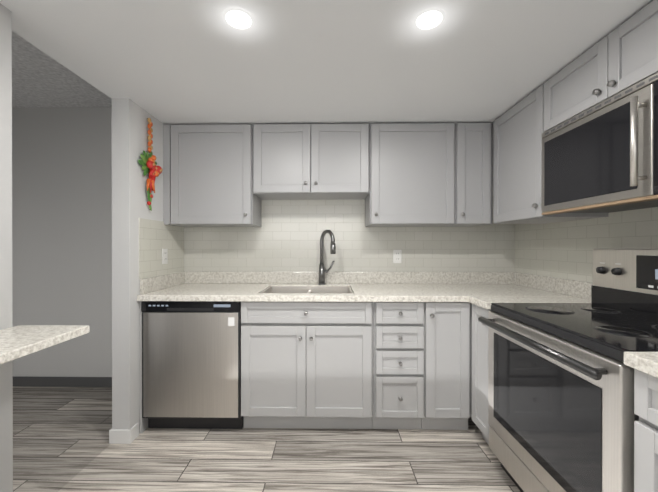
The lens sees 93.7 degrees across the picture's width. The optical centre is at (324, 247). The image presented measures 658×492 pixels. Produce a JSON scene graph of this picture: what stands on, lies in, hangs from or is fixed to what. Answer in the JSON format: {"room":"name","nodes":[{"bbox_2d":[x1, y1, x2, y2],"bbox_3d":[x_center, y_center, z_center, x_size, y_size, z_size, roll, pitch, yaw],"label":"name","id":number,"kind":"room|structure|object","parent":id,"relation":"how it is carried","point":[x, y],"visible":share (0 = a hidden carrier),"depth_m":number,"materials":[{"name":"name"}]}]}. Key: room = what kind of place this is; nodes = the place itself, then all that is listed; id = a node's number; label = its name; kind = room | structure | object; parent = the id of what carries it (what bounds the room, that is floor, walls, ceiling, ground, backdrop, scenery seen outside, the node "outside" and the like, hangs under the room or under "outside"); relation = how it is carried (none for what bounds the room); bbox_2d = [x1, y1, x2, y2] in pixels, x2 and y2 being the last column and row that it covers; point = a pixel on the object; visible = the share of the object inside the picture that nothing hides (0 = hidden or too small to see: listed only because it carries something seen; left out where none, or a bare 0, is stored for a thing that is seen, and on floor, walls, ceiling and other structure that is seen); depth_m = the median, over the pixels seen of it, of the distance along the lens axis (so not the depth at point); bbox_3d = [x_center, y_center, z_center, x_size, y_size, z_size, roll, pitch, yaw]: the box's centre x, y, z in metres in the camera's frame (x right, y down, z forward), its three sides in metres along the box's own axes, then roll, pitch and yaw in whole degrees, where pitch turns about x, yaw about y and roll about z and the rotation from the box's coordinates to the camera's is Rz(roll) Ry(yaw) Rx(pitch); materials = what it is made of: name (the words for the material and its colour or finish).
{"room":"kitchen","nodes":[
{"label":"kitchen","id":0,"kind":"room"},
{"bbox_2d":[0,3,12,491],"bbox_3d":[-1.315,0.156,-1.012,0.110,2.144,4.450,0,0,1],"label":"wall","id":1,"kind":"structure","parent":0,"point":[6,426],"depth_m":1.19,"materials":[{"name":"grey paint"}]},
{"bbox_2d":[0,325,89,364],"bbox_3d":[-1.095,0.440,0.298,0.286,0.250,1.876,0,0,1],"label":"countertop ledge","id":2,"kind":"object","parent":1,"relation":"attached to","point":[18,341],"visible":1,"depth_m":1.08,"materials":[{"name":"stone"}]},
{"bbox_2d":[12,107,111,386],"bbox_3d":[-2.750,-0.027,2.759,2.876,2.490,0.132,0,0,1],"label":"wall","id":3,"kind":"structure","parent":0,"point":[61,215],"depth_m":2.70,"materials":[{"name":"grey paint"}]},
{"bbox_2d":[12,31,111,107],"bbox_3d":[-2.797,-1.239,-0.258,2.876,0.050,5.920,0,0,1],"label":"ceiling","id":4,"kind":"structure","parent":0,"point":[40,78],"depth_m":2.32,"materials":[{"name":"white paint"}]},
{"bbox_2d":[109,98,163,443],"bbox_3d":[-1.264,0.147,2.295,0.134,2.144,0.772,0,0,1],"label":"wall pillar","id":5,"kind":"structure","parent":0,"point":[130,135],"depth_m":1.92,"materials":[{"name":"grey paint"}]},
{"bbox_2d":[138,118,162,210],"bbox_3d":[-1.169,-0.564,2.106,0.081,0.630,0.249,0,0,1],"label":"swag","id":6,"kind":"object","parent":5,"relation":"attached to","point":[146,161],"visible":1,"depth_m":2.08,"materials":[{"name":"fabric ribbon"},{"name":"plastic greenery"}]},
{"bbox_2d":[139,218,183,278],"bbox_3d":[-1.205,0.009,2.325,0.006,0.400,0.618,0,0,1],"label":"backsplash","id":7,"kind":"structure","parent":5,"relation":"attached to","point":[156,237],"depth_m":2.24,"materials":[{"name":"tile"}]},
{"bbox_2d":[162,249,167,263],"bbox_3d":[-1.198,0.069,2.318,0.008,0.114,0.070,0,0,1],"label":"electrical outlet","id":8,"kind":"object","parent":7,"relation":"attached to","point":[164,256],"visible":1,"depth_m":2.31,"materials":[{"name":"white plastic"}]},
{"bbox_2d":[13,386,520,491],"bbox_3d":[-1.278,1.251,-0.215,5.914,0.050,6.040,0,0,1],"label":"floor","id":9,"kind":"structure","parent":0,"point":[277,460],"depth_m":1.79,"materials":[{"name":"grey wood"}]},
{"bbox_2d":[140,301,147,432],"bbox_3d":[-1.198,0.785,2.331,0.015,0.869,0.618,0,0,1],"label":"cabinet filler","id":10,"kind":"object","parent":9,"relation":"on","point":[143,424],"visible":0.21,"depth_m":2.02,"materials":[{"name":"grey wood"}]},
{"bbox_2d":[141,301,242,428],"bbox_3d":[-0.866,0.785,2.315,0.645,0.868,0.626,0,0,1],"label":"dishwasher","id":11,"kind":"object","parent":9,"relation":"on","point":[191,364],"visible":0.88,"depth_m":2.00,"materials":[{"name":"silver metal"}]},
{"bbox_2d":[241,301,372,428],"bbox_3d":[-0.110,0.785,2.299,0.867,0.869,0.648,0,0,1],"label":"base cabinet","id":12,"kind":"object","parent":9,"relation":"on","point":[306,364],"visible":1,"depth_m":2.01,"materials":[{"name":"grey wood"}]},
{"bbox_2d":[137,272,592,308],"bbox_3d":[0.190,0.280,2.178,2.797,0.140,0.868,0,0,1],"label":"countertop","id":13,"kind":"structure","parent":12,"relation":"on","point":[484,290],"depth_m":2.25,"materials":[{"name":"stone"}]},
{"bbox_2d":[261,286,352,292],"bbox_3d":[-0.121,0.412,2.285,0.642,0.194,0.412,0,0,1],"label":"sink","id":14,"kind":"object","parent":13,"relation":"in","point":[308,289],"visible":0.04,"depth_m":2.48,"materials":[{"name":"silver metal"}]},
{"bbox_2d":[318,230,335,284],"bbox_3d":[0.018,0.083,2.482,0.144,0.450,0.174,0,0,1],"label":"faucet","id":15,"kind":"object","parent":13,"relation":"on","point":[322,271],"visible":0.98,"depth_m":2.52,"materials":[{"name":"silver metal"}]},
{"bbox_2d":[372,302,423,428],"bbox_3d":[0.488,0.785,2.290,0.326,0.869,0.648,0,0,1],"label":"base cabinet","id":16,"kind":"object","parent":9,"relation":"on","point":[398,365],"visible":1,"depth_m":2.00,"materials":[{"name":"grey wood"}]},
{"bbox_2d":[421,302,471,429],"bbox_3d":[0.808,0.785,2.285,0.310,0.869,0.648,0,0,1],"label":"base cabinet","id":17,"kind":"object","parent":9,"relation":"on","point":[447,365],"visible":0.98,"depth_m":2.00,"materials":[{"name":"grey wood"}]},
{"bbox_2d":[472,304,491,444],"bbox_3d":[1.250,0.786,1.853,0.678,0.869,0.245,0,0,1],"label":"base cabinet","id":18,"kind":"object","parent":9,"relation":"on","point":[480,375],"visible":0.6,"depth_m":1.88,"materials":[{"name":"grey wood"}]},
{"bbox_2d":[478,249,657,491],"bbox_3d":[1.210,0.615,1.327,0.739,1.213,0.797,0,0,1],"label":"range","id":19,"kind":"object","parent":9,"relation":"on","point":[562,417],"visible":0.9,"depth_m":1.27,"materials":[{"name":"silver metal"}]},
{"bbox_2d":[634,369,657,491],"bbox_3d":[1.226,0.790,0.299,0.678,0.869,1.247,0,0,1],"label":"base cabinet","id":20,"kind":"object","parent":9,"relation":"on","point":[646,434],"visible":0.85,"depth_m":0.89,"materials":[{"name":"grey wood"}]},
{"bbox_2d":[624,352,657,377],"bbox_3d":[1.224,0.285,0.288,0.672,0.140,1.269,0,0,1],"label":"countertop","id":21,"kind":"structure","parent":20,"relation":"on","point":[646,362],"depth_m":0.88,"materials":[{"name":"stone"}]},
{"bbox_2d":[0,0,652,124],"bbox_3d":[0.100,-1.066,-0.322,2.917,0.295,5.880,0,0,1],"label":"ceiling","id":22,"kind":"structure","parent":0,"point":[181,62],"depth_m":1.47,"materials":[{"name":"white paint"}]},
{"bbox_2d":[218,5,258,33],"bbox_3d":[-0.347,-0.917,1.248,0.500,0.001,0.500,0,0,1],"label":"recessed light","id":23,"kind":"object","parent":22,"relation":"in","point":[237,19],"visible":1,"depth_m":1.24,"materials":[{"name":"white plastic"}]},
{"bbox_2d":[409,5,450,34],"bbox_3d":[0.424,-0.917,1.250,0.500,0.001,0.500,0,0,1],"label":"recessed light","id":24,"kind":"object","parent":22,"relation":"in","point":[429,19],"visible":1,"depth_m":1.24,"materials":[{"name":"white plastic"}]},
{"bbox_3d":[0.206,-0.027,2.679,3.037,2.490,0.120,0,0,1],"label":"wall","id":25,"kind":"structure","parent":0,"visible":0},
{"bbox_2d":[171,124,261,226],"bbox_3d":[-0.846,-0.544,2.452,0.615,0.746,0.358,0,0,1],"label":"upper cabinet","id":26,"kind":"object","parent":25,"relation":"attached to","point":[211,175],"visible":1,"depth_m":2.31,"materials":[{"name":"grey wood"}]},
{"bbox_2d":[253,124,368,199],"bbox_3d":[-0.099,-0.660,2.440,0.871,0.514,0.358,0,0,1],"label":"upper cabinet","id":27,"kind":"object","parent":25,"relation":"attached to","point":[310,162],"visible":1,"depth_m":2.29,"materials":[{"name":"grey wood"}]},
{"bbox_2d":[163,123,456,226],"bbox_3d":[0.023,-0.548,2.454,2.453,0.754,0.328,0,0,1],"label":"trim","id":28,"kind":"structure","parent":27,"relation":"attached to","point":[166,174],"depth_m":2.31,"materials":[{"name":"grey wood"}]},
{"bbox_2d":[184,199,514,271],"bbox_3d":[0.200,-0.112,2.616,2.806,0.640,0.006,0,0,1],"label":"backsplash","id":29,"kind":"structure","parent":25,"relation":"attached to","point":[286,236],"depth_m":2.61,"materials":[{"name":"tile"}]},
{"bbox_2d":[393,250,401,262],"bbox_3d":[0.615,0.078,2.603,0.070,0.114,0.008,0,0,1],"label":"electrical outlet","id":30,"kind":"object","parent":29,"relation":"attached to","point":[397,256],"visible":1,"depth_m":2.60,"materials":[{"name":"white plastic"}]},
{"bbox_2d":[365,123,454,226],"bbox_3d":[0.655,-0.544,2.429,0.628,0.746,0.358,0,0,1],"label":"upper cabinet","id":31,"kind":"object","parent":25,"relation":"attached to","point":[411,174],"visible":0.96,"depth_m":2.29,"materials":[{"name":"grey wood"}]},
{"bbox_2d":[441,123,492,226],"bbox_3d":[1.111,-0.544,2.422,0.276,0.746,0.358,0,0,1],"label":"upper cabinet","id":32,"kind":"object","parent":25,"relation":"attached to","point":[473,174],"visible":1,"depth_m":2.27,"materials":[{"name":"grey wood"}]},
{"bbox_3d":[1.618,-0.019,-0.343,0.120,2.490,5.880,0,0,1],"label":"wall","id":33,"kind":"structure","parent":0,"visible":0},
{"bbox_2d":[493,84,607,223],"bbox_3d":[1.395,-0.543,1.993,0.393,0.746,0.539,0,0,1],"label":"upper cabinet","id":34,"kind":"object","parent":33,"relation":"attached to","point":[518,129],"visible":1,"depth_m":1.94,"materials":[{"name":"grey wood"}]},
{"bbox_2d":[515,207,657,282],"bbox_3d":[1.579,0.042,1.254,0.006,0.540,2.674,0,0,1],"label":"backsplash","id":35,"kind":"structure","parent":33,"relation":"attached to","point":[563,250],"depth_m":1.94,"materials":[{"name":"tile"}]},
{"bbox_2d":[544,0,657,131],"bbox_3d":[1.384,-0.776,1.320,0.393,0.277,0.797,0,0,1],"label":"upper cabinet","id":36,"kind":"object","parent":33,"relation":"attached to","point":[622,57],"visible":0.79,"depth_m":1.33,"materials":[{"name":"grey wood"}]},
{"bbox_2d":[541,72,657,214],"bbox_3d":[1.365,-0.405,1.321,0.429,0.453,0.793,0,0,1],"label":"microwave","id":37,"kind":"object","parent":36,"relation":"attached to","point":[601,157],"visible":1,"depth_m":1.32,"materials":[{"name":"silver metal"}]}
]}

